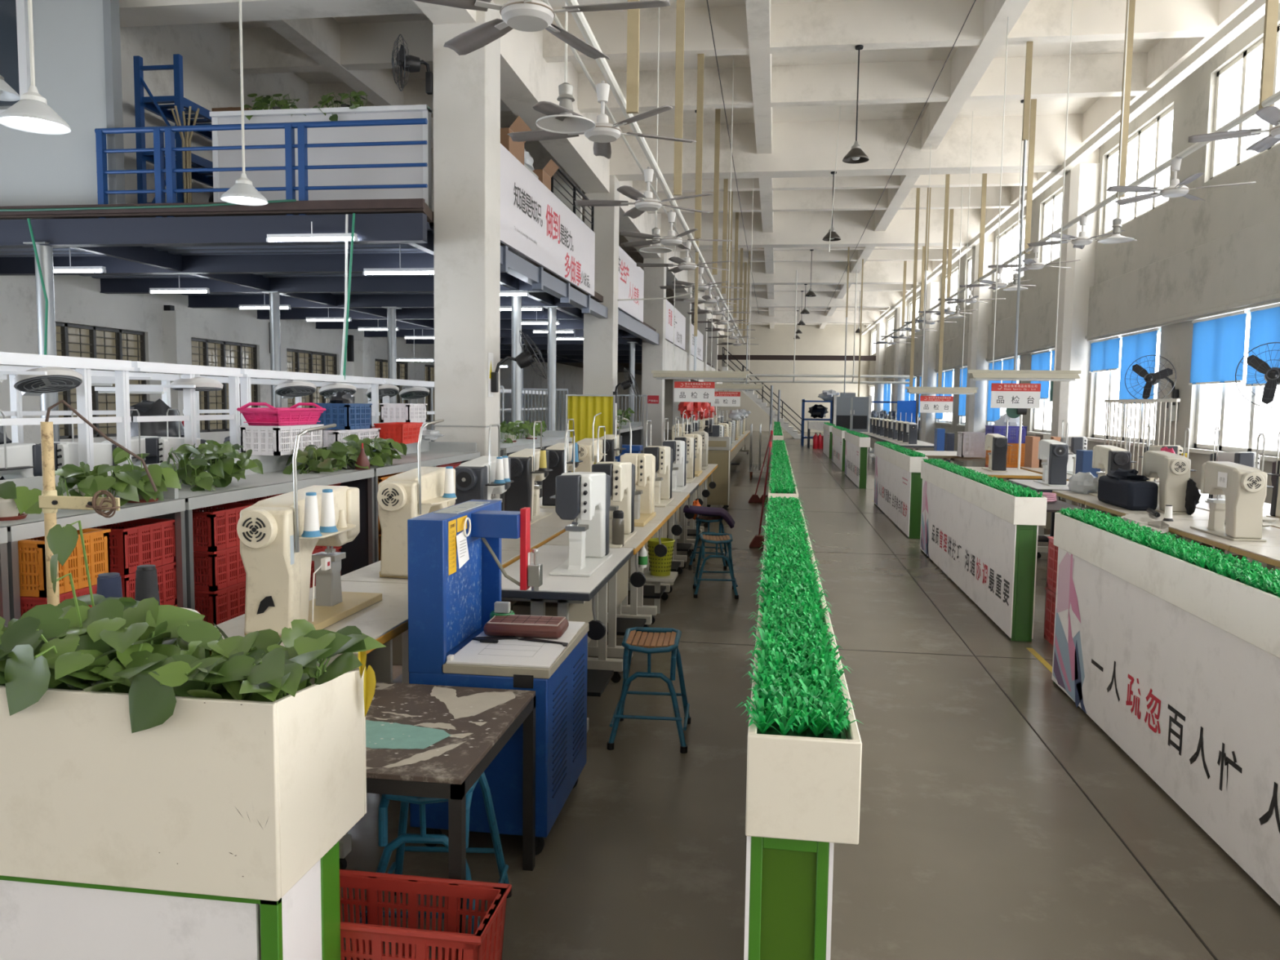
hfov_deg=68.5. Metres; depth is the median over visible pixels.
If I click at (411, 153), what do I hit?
wall
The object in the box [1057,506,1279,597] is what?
artificial grass
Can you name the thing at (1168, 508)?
thread cone
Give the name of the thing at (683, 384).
print
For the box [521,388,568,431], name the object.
fence
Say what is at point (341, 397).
bag
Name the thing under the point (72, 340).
window
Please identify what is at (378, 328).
lamp
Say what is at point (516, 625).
seat cushion
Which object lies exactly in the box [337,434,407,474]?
pothos
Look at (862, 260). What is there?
batten
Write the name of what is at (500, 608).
tape roll
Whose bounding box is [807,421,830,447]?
table
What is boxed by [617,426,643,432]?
countertop
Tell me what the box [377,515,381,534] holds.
plastic crate
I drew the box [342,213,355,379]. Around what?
hose
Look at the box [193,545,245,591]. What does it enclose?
plastic crate
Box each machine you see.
[0,410,42,479]
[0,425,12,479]
[40,408,117,471]
[101,408,158,465]
[129,398,184,437]
[144,408,207,464]
[223,436,241,452]
[236,423,382,637]
[377,418,457,577]
[407,499,589,855]
[454,423,514,538]
[504,421,552,524]
[539,418,582,507]
[549,429,612,576]
[572,412,607,471]
[591,426,636,548]
[599,415,626,462]
[620,417,655,526]
[644,420,673,506]
[662,417,687,492]
[671,409,688,439]
[674,417,696,483]
[683,411,696,434]
[683,412,702,476]
[691,414,708,470]
[693,411,700,431]
[697,408,706,431]
[702,410,710,433]
[706,409,716,436]
[708,412,724,436]
[714,408,719,424]
[715,408,721,423]
[717,409,728,436]
[721,411,732,444]
[725,410,735,442]
[729,408,738,439]
[732,409,740,437]
[737,408,744,434]
[740,418,742,435]
[744,417,746,432]
[867,410,876,432]
[870,411,879,434]
[875,411,884,435]
[877,414,887,435]
[880,412,892,437]
[886,412,896,438]
[888,412,901,439]
[894,416,906,441]
[899,413,912,443]
[905,413,920,444]
[981,418,1012,471]
[1033,422,1074,486]
[1060,419,1087,475]
[1088,425,1137,496]
[1137,423,1182,481]
[1142,427,1196,514]
[1190,433,1273,542]
[1204,426,1264,510]
[1266,431,1279,519]
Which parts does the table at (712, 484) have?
leg, leg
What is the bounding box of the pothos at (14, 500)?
[0,480,41,520]
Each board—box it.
[1024,435,1039,467]
[1035,434,1050,479]
[1050,435,1061,441]
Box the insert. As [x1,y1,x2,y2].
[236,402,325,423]
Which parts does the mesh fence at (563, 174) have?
post, handrail, post, post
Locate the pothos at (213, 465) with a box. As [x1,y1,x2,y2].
[160,440,263,491]
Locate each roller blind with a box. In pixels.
[883,383,887,411]
[886,383,890,414]
[904,377,909,400]
[909,377,915,400]
[918,375,921,417]
[935,371,944,419]
[943,368,953,395]
[957,366,967,416]
[986,359,1002,422]
[1001,355,1018,383]
[1030,349,1051,399]
[1048,348,1054,401]
[1088,335,1120,373]
[1118,328,1159,404]
[1188,310,1248,385]
[1244,302,1279,386]
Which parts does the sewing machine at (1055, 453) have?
plate, post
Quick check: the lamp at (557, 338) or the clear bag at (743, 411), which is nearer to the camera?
the lamp at (557, 338)
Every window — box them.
[0,0,31,113]
[55,322,146,439]
[191,337,257,432]
[286,348,337,408]
[375,359,408,422]
[424,364,434,422]
[870,385,874,411]
[871,329,875,355]
[886,383,891,417]
[887,316,893,346]
[909,297,919,335]
[934,369,954,425]
[944,267,958,317]
[956,416,964,426]
[966,257,971,306]
[991,356,1019,425]
[996,217,1025,290]
[1026,351,1052,435]
[1040,189,1062,265]
[1086,328,1160,447]
[1102,105,1173,234]
[1182,310,1279,462]
[1210,25,1279,179]
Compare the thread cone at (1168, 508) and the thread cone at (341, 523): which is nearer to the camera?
the thread cone at (341, 523)
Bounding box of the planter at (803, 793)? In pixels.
[743,501,862,959]
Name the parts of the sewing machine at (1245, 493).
plate, post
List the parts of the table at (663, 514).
leg, leg, knee rod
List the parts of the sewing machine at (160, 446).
plate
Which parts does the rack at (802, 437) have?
post, post, post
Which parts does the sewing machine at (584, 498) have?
post, plate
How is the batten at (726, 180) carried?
hanging from the ceiling at (1055, 105)
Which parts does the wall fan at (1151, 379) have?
blade, blade, motor, blade, arm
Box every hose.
[26,217,48,355]
[340,213,347,375]
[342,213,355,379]
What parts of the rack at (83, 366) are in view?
rail, post, post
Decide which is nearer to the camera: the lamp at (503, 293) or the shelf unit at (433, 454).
the shelf unit at (433, 454)
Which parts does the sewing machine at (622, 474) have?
post, plate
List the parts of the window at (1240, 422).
sill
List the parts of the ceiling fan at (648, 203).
blade, blade arm, blade, blade, blade arm, motor, down rod, blade, blade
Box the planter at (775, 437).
[773,431,783,440]
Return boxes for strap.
[471,635,518,643]
[517,637,568,646]
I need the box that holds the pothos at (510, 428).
[499,420,528,443]
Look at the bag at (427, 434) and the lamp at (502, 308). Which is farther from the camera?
the lamp at (502, 308)
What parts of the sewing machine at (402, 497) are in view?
cone plate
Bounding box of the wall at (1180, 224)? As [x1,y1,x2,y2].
[868,2,1279,503]
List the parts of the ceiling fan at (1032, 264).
blade, blade, blade, motor, blade, blade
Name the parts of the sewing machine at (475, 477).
cone plate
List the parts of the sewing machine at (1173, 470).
plate, post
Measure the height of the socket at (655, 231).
0.180 m
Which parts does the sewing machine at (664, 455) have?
post, plate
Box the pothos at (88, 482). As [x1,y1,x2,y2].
[24,462,142,513]
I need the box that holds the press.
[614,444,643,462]
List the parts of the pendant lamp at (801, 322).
lamp shade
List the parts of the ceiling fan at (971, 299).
blade, blade, motor, blade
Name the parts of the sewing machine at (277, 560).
cord, cone plate, post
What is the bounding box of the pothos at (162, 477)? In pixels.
[111,447,181,506]
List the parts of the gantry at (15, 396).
post, rail, post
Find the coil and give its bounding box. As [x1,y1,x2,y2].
[1037,492,1057,502]
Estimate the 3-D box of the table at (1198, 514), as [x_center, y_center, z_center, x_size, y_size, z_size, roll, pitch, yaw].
[4.375,0.631,7.977,0.798,0.759,1.390,1,5,8]
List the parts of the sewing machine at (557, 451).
cone plate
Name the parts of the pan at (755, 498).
handle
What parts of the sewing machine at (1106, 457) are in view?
plate, post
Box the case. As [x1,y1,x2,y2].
[1075,449,1100,477]
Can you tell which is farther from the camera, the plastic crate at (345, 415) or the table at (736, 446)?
the table at (736, 446)
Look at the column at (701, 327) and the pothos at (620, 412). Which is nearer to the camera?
the pothos at (620, 412)
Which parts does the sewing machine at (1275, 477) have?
cone plate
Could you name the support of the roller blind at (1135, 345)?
attached to the window at (1107, 383)
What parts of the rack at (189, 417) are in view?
rail, post, post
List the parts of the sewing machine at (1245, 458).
plate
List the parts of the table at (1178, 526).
leg, leg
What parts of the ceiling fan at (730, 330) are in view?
blade, blade, motor, blade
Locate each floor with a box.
[0,201,721,372]
[257,429,1279,959]
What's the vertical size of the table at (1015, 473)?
0.759 m
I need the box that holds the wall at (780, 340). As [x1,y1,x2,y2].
[617,324,871,432]
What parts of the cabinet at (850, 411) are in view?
frame, frame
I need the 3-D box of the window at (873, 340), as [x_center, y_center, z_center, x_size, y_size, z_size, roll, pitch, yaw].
[13.599,-7.942,54.339,0.090,1.400,2.970,1,5,8]
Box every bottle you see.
[355,443,369,469]
[612,510,624,546]
[638,544,647,568]
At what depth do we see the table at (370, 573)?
4.48 m
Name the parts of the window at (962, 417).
frame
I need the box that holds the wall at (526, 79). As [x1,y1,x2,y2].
[412,0,724,339]
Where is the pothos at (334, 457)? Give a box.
[282,440,368,474]
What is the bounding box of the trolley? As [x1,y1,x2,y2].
[748,423,771,479]
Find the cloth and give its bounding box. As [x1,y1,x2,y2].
[1120,513,1168,533]
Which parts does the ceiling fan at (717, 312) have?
blade, blade, motor, blade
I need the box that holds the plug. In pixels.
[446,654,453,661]
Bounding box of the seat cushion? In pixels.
[483,614,568,638]
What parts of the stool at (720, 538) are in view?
frame, frame, seat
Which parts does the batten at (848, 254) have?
tail rod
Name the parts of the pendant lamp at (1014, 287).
lamp shade, rod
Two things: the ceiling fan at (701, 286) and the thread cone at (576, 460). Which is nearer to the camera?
the thread cone at (576, 460)
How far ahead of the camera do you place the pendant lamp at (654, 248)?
11.27 m
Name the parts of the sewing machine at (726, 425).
plate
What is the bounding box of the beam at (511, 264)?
[500,245,659,345]
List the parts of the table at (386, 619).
leg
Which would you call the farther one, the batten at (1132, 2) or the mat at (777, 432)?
the mat at (777, 432)
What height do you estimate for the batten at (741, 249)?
2.930 m
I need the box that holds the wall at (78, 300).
[0,275,582,444]
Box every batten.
[626,0,639,113]
[673,0,684,195]
[693,238,698,370]
[694,53,704,238]
[711,108,720,275]
[721,178,728,293]
[726,191,733,304]
[733,212,738,317]
[738,248,742,328]
[742,262,746,336]
[745,250,750,391]
[843,247,849,395]
[857,259,863,396]
[901,261,906,326]
[909,187,919,386]
[920,187,931,386]
[920,246,924,316]
[937,173,950,386]
[946,208,953,301]
[977,173,986,281]
[1013,41,1033,381]
[1023,98,1036,253]
[1115,0,1135,197]
[1258,0,1279,109]
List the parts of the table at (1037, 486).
leg, leg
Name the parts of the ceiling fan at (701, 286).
blade, blade, motor, blade, blade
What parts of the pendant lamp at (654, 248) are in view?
lamp shade, rod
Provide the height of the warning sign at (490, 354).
0.480 m
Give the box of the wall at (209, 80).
[120,22,308,204]
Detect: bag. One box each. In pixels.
[328,390,355,403]
[421,429,444,439]
[524,148,533,170]
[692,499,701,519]
[728,409,742,420]
[738,408,747,420]
[742,408,751,417]
[817,389,839,400]
[871,410,879,417]
[878,410,888,418]
[888,410,897,419]
[992,413,1022,435]
[1067,471,1097,493]
[1097,467,1158,511]
[1158,446,1175,478]
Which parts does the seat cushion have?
panel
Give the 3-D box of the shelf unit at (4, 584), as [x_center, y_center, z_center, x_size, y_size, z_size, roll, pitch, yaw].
[-3.017,0.693,3.328,0.704,1.200,1.200,1,5,8]
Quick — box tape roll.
[489,601,515,619]
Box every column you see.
[22,241,59,441]
[262,291,286,407]
[382,306,401,403]
[432,0,501,498]
[511,296,521,426]
[521,343,524,423]
[542,306,560,430]
[582,174,619,434]
[626,342,637,422]
[640,245,666,453]
[672,287,692,426]
[692,306,707,382]
[706,324,718,417]
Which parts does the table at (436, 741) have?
leg, leg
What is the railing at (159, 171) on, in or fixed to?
on the floor at (597, 297)
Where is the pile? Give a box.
[1224,511,1279,527]
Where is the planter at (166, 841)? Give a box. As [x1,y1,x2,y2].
[0,652,366,959]
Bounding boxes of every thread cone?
[97,572,122,598]
[134,564,159,604]
[301,492,322,537]
[319,488,337,532]
[336,509,347,528]
[442,466,456,497]
[493,457,505,483]
[502,455,511,481]
[537,448,547,471]
[570,442,579,462]
[1162,504,1173,521]
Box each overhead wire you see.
[706,0,759,314]
[824,0,976,312]
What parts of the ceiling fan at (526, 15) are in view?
blade, blade, blade arm, blade arm, motor, blade arm, blade arm, blade, blade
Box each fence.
[402,386,434,441]
[423,385,503,441]
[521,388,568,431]
[551,160,594,231]
[617,394,647,453]
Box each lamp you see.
[0,0,71,134]
[0,75,20,101]
[0,370,47,382]
[53,248,106,272]
[91,376,151,386]
[94,384,195,394]
[149,274,209,293]
[220,0,267,205]
[238,293,290,309]
[266,221,358,242]
[305,307,351,321]
[357,319,399,330]
[363,244,434,275]
[396,328,434,361]
[404,328,434,338]
[500,290,528,296]
[500,306,542,311]
[500,364,508,367]
[521,310,559,324]
[532,329,574,333]
[535,2,595,133]
[555,337,583,340]
[639,7,671,253]
[651,55,749,380]
[683,110,706,302]
[711,177,764,390]
[793,310,799,338]
[795,324,802,333]
[797,290,805,324]
[800,284,809,314]
[804,248,816,297]
[822,171,840,241]
[842,44,869,163]
[855,291,862,333]
[905,111,977,394]
[948,186,966,318]
[967,0,1080,381]
[1003,99,1027,290]
[1097,0,1134,244]
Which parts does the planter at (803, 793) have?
panel, frame, panel, panel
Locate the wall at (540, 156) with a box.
[431,126,582,219]
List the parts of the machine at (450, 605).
frame, worn panel, arm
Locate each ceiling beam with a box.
[119,0,1099,323]
[230,0,1254,328]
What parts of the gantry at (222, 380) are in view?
post, rail, post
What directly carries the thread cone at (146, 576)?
on the stand
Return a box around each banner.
[500,143,595,296]
[617,245,644,322]
[665,299,685,350]
[690,324,703,360]
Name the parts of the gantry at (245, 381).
post, rail, post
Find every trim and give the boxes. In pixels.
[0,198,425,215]
[861,0,1263,333]
[861,0,1279,335]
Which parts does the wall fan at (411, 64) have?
blade, blade, blade, motor, arm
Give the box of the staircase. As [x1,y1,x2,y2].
[721,346,801,438]
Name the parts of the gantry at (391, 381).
post, rail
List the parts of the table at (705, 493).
leg, leg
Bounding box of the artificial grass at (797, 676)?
[737,495,862,739]
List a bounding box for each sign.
[488,352,493,396]
[674,379,715,402]
[711,391,740,406]
[920,395,953,413]
[990,380,1040,408]
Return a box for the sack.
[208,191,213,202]
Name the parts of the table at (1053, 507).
leg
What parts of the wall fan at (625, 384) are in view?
motor, blade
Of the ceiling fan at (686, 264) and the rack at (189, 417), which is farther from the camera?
the ceiling fan at (686, 264)
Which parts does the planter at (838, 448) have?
panel, frame, panel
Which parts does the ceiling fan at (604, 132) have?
blade, blade, blade arm, blade, motor, down rod, blade arm, blade arm, blade, blade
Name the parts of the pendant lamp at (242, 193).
rod, lamp shade, bulb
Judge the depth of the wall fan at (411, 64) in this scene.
9.79 m
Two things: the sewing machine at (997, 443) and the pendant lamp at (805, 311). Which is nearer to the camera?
the sewing machine at (997, 443)
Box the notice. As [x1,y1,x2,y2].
[647,395,658,403]
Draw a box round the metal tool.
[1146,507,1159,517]
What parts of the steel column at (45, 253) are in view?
cap plate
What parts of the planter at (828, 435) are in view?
panel, frame, panel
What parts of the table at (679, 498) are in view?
leg, leg, knee rod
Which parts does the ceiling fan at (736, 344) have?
motor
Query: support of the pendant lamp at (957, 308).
hanging from the ceiling at (1055, 105)
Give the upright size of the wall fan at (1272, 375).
0.663 m
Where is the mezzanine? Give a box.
[0,213,642,375]
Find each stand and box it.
[38,422,120,605]
[181,607,199,613]
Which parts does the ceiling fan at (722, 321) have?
blade, blade, motor, blade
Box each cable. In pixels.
[44,399,157,491]
[617,288,714,300]
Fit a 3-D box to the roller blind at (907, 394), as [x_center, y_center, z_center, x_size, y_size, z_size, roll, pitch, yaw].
[11.236,-3.620,39.576,0.042,1.300,1.395,1,5,8]
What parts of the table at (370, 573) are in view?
leg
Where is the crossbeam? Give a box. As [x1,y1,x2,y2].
[717,355,875,360]
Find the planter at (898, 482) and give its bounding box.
[873,443,928,538]
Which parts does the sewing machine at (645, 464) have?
post, plate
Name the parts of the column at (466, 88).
trim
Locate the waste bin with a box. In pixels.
[647,537,675,576]
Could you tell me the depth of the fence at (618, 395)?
24.39 m
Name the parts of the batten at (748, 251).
tail rod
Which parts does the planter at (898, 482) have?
panel, frame, panel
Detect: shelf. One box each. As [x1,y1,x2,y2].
[142,95,212,140]
[143,151,213,186]
[524,163,538,179]
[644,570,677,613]
[800,435,813,438]
[801,400,832,402]
[801,417,831,420]
[871,400,897,403]
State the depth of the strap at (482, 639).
3.58 m
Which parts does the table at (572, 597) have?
leg, knee rod, leg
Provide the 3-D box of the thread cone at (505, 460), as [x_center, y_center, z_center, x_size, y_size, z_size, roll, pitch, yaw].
[-0.798,-0.067,5.562,0.070,0.152,0.070,1,5,8]
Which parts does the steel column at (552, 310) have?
cap plate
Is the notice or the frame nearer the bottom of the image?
the notice
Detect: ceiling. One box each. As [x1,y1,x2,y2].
[0,221,434,295]
[221,0,1162,127]
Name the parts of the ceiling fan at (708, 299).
blade, blade, motor, blade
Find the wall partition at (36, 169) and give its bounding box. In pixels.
[0,0,109,206]
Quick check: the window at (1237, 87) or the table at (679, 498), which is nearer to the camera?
the table at (679, 498)
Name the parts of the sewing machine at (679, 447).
post, plate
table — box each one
[214,581,408,869]
[340,550,519,683]
[365,681,535,933]
[501,526,564,610]
[501,545,633,732]
[530,508,573,531]
[539,497,555,509]
[543,523,659,664]
[621,505,676,624]
[628,492,689,593]
[666,468,713,536]
[666,483,698,568]
[676,475,706,551]
[697,463,717,523]
[730,430,750,465]
[807,421,830,447]
[859,431,933,453]
[915,450,985,463]
[962,466,1042,483]
[1008,479,1073,558]
[1020,466,1101,506]
[1046,499,1084,536]
[1052,490,1117,517]
[1084,500,1209,540]
[1150,518,1279,574]
[1192,489,1271,542]
[1229,545,1279,567]
[1262,513,1279,528]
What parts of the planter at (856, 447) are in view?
panel, frame, panel, panel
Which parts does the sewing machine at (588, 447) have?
cone plate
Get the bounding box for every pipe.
[0,199,296,211]
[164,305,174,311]
[268,322,270,353]
[346,334,354,361]
[542,0,746,345]
[881,90,1279,340]
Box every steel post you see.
[768,385,773,439]
[777,390,780,422]
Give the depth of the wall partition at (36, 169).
10.21 m
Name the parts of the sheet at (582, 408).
frame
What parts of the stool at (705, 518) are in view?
frame, seat, frame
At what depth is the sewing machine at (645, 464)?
6.68 m
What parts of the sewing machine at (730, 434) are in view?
plate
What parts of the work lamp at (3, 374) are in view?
arm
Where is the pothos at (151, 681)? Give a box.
[75,619,319,733]
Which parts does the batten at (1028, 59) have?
tail rod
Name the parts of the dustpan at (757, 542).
handle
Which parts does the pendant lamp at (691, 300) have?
lamp shade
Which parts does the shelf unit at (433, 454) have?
post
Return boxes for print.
[449,524,455,568]
[681,382,711,387]
[715,392,737,395]
[831,434,833,462]
[844,440,846,475]
[874,456,877,504]
[920,480,928,556]
[924,396,951,400]
[998,384,1036,390]
[1053,551,1086,713]
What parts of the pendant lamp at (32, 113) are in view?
rod, bulb, lamp shade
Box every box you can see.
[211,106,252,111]
[500,115,531,164]
[532,159,559,191]
[933,428,945,461]
[944,432,954,462]
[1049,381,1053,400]
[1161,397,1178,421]
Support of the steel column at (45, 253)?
on the floor at (999, 820)
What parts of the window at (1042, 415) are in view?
sill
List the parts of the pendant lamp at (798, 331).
lamp shade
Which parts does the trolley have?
rod, rod, rod, frame, rod, rod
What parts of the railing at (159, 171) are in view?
post, post, post, handrail, rail, rail, rail, post, post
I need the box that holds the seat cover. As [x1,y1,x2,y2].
[683,505,735,528]
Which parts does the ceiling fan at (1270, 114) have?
blade, blade arm, blade, blade, motor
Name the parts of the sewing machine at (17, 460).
cone plate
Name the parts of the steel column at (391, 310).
cap plate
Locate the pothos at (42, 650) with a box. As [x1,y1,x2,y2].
[0,520,222,715]
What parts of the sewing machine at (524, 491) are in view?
post, cone plate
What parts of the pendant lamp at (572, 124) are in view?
lamp shade, rod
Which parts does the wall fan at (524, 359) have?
arm, motor, blade, blade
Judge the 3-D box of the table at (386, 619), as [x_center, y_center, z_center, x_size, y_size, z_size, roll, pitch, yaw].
[-1.210,0.901,3.671,0.668,0.774,1.260,1,5,8]
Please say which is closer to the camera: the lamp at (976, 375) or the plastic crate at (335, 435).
the plastic crate at (335, 435)
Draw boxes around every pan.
[748,430,771,502]
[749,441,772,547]
[759,430,773,502]
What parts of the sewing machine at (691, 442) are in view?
plate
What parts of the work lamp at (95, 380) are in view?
arm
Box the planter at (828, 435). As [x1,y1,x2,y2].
[822,423,835,458]
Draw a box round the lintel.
[867,215,1279,386]
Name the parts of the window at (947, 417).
sill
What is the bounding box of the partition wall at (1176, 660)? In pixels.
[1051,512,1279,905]
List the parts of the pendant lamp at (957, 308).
lamp shade, rod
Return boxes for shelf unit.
[0,475,186,620]
[0,526,9,627]
[89,452,374,609]
[369,440,479,562]
[499,428,572,511]
[617,420,643,453]
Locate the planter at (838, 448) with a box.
[831,426,850,471]
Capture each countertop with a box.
[0,497,185,542]
[0,526,7,543]
[177,466,373,510]
[369,450,479,476]
[441,622,589,679]
[500,436,572,453]
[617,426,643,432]
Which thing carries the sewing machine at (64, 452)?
on the rack at (83, 366)
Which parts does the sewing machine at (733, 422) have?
plate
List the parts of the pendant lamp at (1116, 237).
lamp shade, rod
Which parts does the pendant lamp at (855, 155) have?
lamp shade, bulb, rod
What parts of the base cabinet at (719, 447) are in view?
door, panel, post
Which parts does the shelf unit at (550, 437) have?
panel, post, post, panel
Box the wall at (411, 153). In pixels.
[209,104,432,210]
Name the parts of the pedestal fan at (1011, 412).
motor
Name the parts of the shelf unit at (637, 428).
panel, post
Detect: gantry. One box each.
[0,365,180,443]
[180,374,371,438]
[240,368,384,425]
[382,377,434,414]
[500,388,547,410]
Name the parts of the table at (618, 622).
leg, leg, knee rod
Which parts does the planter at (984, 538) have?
panel, frame, panel, panel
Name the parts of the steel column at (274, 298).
cap plate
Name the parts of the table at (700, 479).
leg, leg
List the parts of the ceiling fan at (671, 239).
blade, blade, motor, down rod, blade, blade, blade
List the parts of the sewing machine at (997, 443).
post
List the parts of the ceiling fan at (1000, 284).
blade, blade, motor, blade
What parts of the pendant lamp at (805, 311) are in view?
lamp shade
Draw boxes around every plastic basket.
[240,411,323,425]
[373,422,422,444]
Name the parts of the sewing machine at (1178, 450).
plate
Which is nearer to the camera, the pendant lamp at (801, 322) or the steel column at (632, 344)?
the steel column at (632, 344)
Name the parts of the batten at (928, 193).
tail rod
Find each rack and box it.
[0,351,134,469]
[131,360,243,459]
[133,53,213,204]
[800,399,832,445]
[871,400,915,403]
[1103,398,1180,475]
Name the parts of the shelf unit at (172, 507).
post, panel, post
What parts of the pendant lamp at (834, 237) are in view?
lamp shade, rod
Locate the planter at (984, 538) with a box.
[920,461,1047,641]
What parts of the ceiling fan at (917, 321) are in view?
blade, motor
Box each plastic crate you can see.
[17,528,111,597]
[20,584,97,616]
[34,518,176,575]
[120,561,177,604]
[192,502,253,551]
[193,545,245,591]
[194,581,245,626]
[226,483,341,509]
[240,424,324,455]
[310,546,342,587]
[311,545,340,554]
[314,403,372,429]
[323,427,380,447]
[339,869,511,959]
[377,471,404,484]
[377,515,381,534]
[378,534,381,560]
[379,403,427,422]
[385,461,462,475]
[417,422,427,439]
[956,431,986,457]
[985,425,1027,443]
[985,443,1025,467]
[1044,587,1056,644]
[1046,536,1057,593]
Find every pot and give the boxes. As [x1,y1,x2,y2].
[0,497,18,517]
[73,488,104,497]
[137,493,144,499]
[272,106,280,109]
[340,104,350,106]
[505,435,515,440]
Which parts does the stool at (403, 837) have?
frame, frame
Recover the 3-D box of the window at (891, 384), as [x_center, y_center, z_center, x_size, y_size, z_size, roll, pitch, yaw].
[12.353,-3.972,46.727,0.220,1.750,3.010,1,5,8]
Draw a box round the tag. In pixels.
[456,517,471,568]
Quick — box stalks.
[170,105,199,202]
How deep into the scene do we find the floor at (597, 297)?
9.95 m
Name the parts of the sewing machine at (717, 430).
plate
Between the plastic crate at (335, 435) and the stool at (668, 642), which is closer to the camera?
the stool at (668, 642)
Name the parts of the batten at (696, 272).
tail rod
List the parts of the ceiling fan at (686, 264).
blade, blade, blade, motor, blade, blade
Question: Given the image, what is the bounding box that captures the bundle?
[808,404,828,418]
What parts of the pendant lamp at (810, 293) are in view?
lamp shade, rod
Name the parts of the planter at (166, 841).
panel, frame, panel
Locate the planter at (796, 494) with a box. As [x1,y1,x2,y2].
[768,457,798,501]
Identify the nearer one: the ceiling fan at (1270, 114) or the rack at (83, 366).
the rack at (83, 366)
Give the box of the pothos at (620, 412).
[617,407,635,429]
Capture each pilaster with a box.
[873,322,886,417]
[892,306,908,420]
[919,281,941,450]
[963,241,995,466]
[1050,163,1100,438]
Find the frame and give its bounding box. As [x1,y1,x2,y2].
[704,269,914,383]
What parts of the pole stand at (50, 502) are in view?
arm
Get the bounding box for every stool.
[351,772,511,959]
[606,626,690,753]
[688,514,728,569]
[693,533,738,599]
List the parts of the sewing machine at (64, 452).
plate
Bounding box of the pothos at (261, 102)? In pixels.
[240,93,306,120]
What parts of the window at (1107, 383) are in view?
sill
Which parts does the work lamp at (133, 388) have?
arm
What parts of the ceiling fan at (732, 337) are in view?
blade, motor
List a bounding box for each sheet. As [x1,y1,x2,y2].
[446,631,577,668]
[565,394,615,464]
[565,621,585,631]
[896,400,915,422]
[1217,471,1227,488]
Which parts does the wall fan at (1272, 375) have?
blade, blade, motor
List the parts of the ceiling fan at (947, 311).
blade, motor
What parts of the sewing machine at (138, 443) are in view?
cone plate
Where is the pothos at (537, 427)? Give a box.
[515,420,546,439]
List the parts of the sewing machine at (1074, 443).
post, plate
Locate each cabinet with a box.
[702,436,731,510]
[831,392,871,448]
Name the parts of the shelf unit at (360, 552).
post, panel, post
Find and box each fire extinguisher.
[813,432,818,448]
[817,432,822,448]
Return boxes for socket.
[19,85,47,104]
[235,173,252,185]
[556,82,574,111]
[651,227,660,240]
[851,141,861,148]
[955,305,959,313]
[1012,273,1017,284]
[1111,217,1122,234]
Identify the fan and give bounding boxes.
[12,366,82,395]
[170,374,223,391]
[274,379,316,398]
[318,382,356,398]
[365,383,399,400]
[391,34,432,94]
[399,386,429,399]
[413,0,670,59]
[490,330,547,392]
[506,80,696,159]
[574,166,712,218]
[613,368,638,403]
[619,209,731,250]
[636,240,732,273]
[659,264,742,292]
[671,281,745,304]
[687,295,751,315]
[693,306,749,324]
[704,316,755,332]
[708,324,755,339]
[715,333,758,346]
[872,333,911,344]
[880,325,922,338]
[890,318,936,332]
[904,308,956,324]
[918,297,977,315]
[937,284,1006,303]
[960,267,1036,289]
[987,245,1080,271]
[1005,408,1026,469]
[1026,213,1137,248]
[1106,155,1255,204]
[1124,355,1178,404]
[1188,106,1279,152]
[1235,342,1279,408]
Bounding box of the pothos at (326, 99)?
[312,90,367,120]
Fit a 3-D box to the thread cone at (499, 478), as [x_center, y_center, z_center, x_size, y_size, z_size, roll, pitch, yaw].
[-0.814,-0.058,5.454,0.070,0.152,0.070,1,5,8]
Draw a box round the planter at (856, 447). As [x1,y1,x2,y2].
[844,431,870,488]
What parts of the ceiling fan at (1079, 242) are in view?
blade, blade, blade, motor, blade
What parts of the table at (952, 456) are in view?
leg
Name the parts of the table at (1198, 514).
leg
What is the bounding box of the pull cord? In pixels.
[827,106,840,252]
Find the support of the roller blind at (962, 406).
attached to the wall at (1180, 224)
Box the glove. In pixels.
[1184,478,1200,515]
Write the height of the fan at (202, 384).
0.139 m
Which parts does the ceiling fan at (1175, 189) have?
blade, blade, blade arm, motor, down rod, blade, blade, blade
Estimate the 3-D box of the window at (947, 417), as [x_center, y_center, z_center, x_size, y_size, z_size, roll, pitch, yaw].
[10.076,-2.716,30.939,0.220,1.750,3.010,1,5,8]
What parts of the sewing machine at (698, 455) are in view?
plate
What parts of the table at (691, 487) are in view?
leg, leg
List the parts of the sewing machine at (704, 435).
plate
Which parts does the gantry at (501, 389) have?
rail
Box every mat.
[766,453,797,493]
[770,440,786,454]
[773,424,781,428]
[773,428,782,435]
[824,422,835,426]
[832,426,849,431]
[845,430,869,437]
[874,440,924,457]
[920,458,1045,497]
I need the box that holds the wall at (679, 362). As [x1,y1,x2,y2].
[665,339,722,383]
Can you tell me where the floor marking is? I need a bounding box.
[1026,647,1052,672]
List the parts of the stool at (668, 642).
frame, seat, frame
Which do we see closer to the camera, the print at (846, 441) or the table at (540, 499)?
the table at (540, 499)
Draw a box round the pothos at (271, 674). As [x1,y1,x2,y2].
[174,626,385,716]
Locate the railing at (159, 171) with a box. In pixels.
[94,118,427,217]

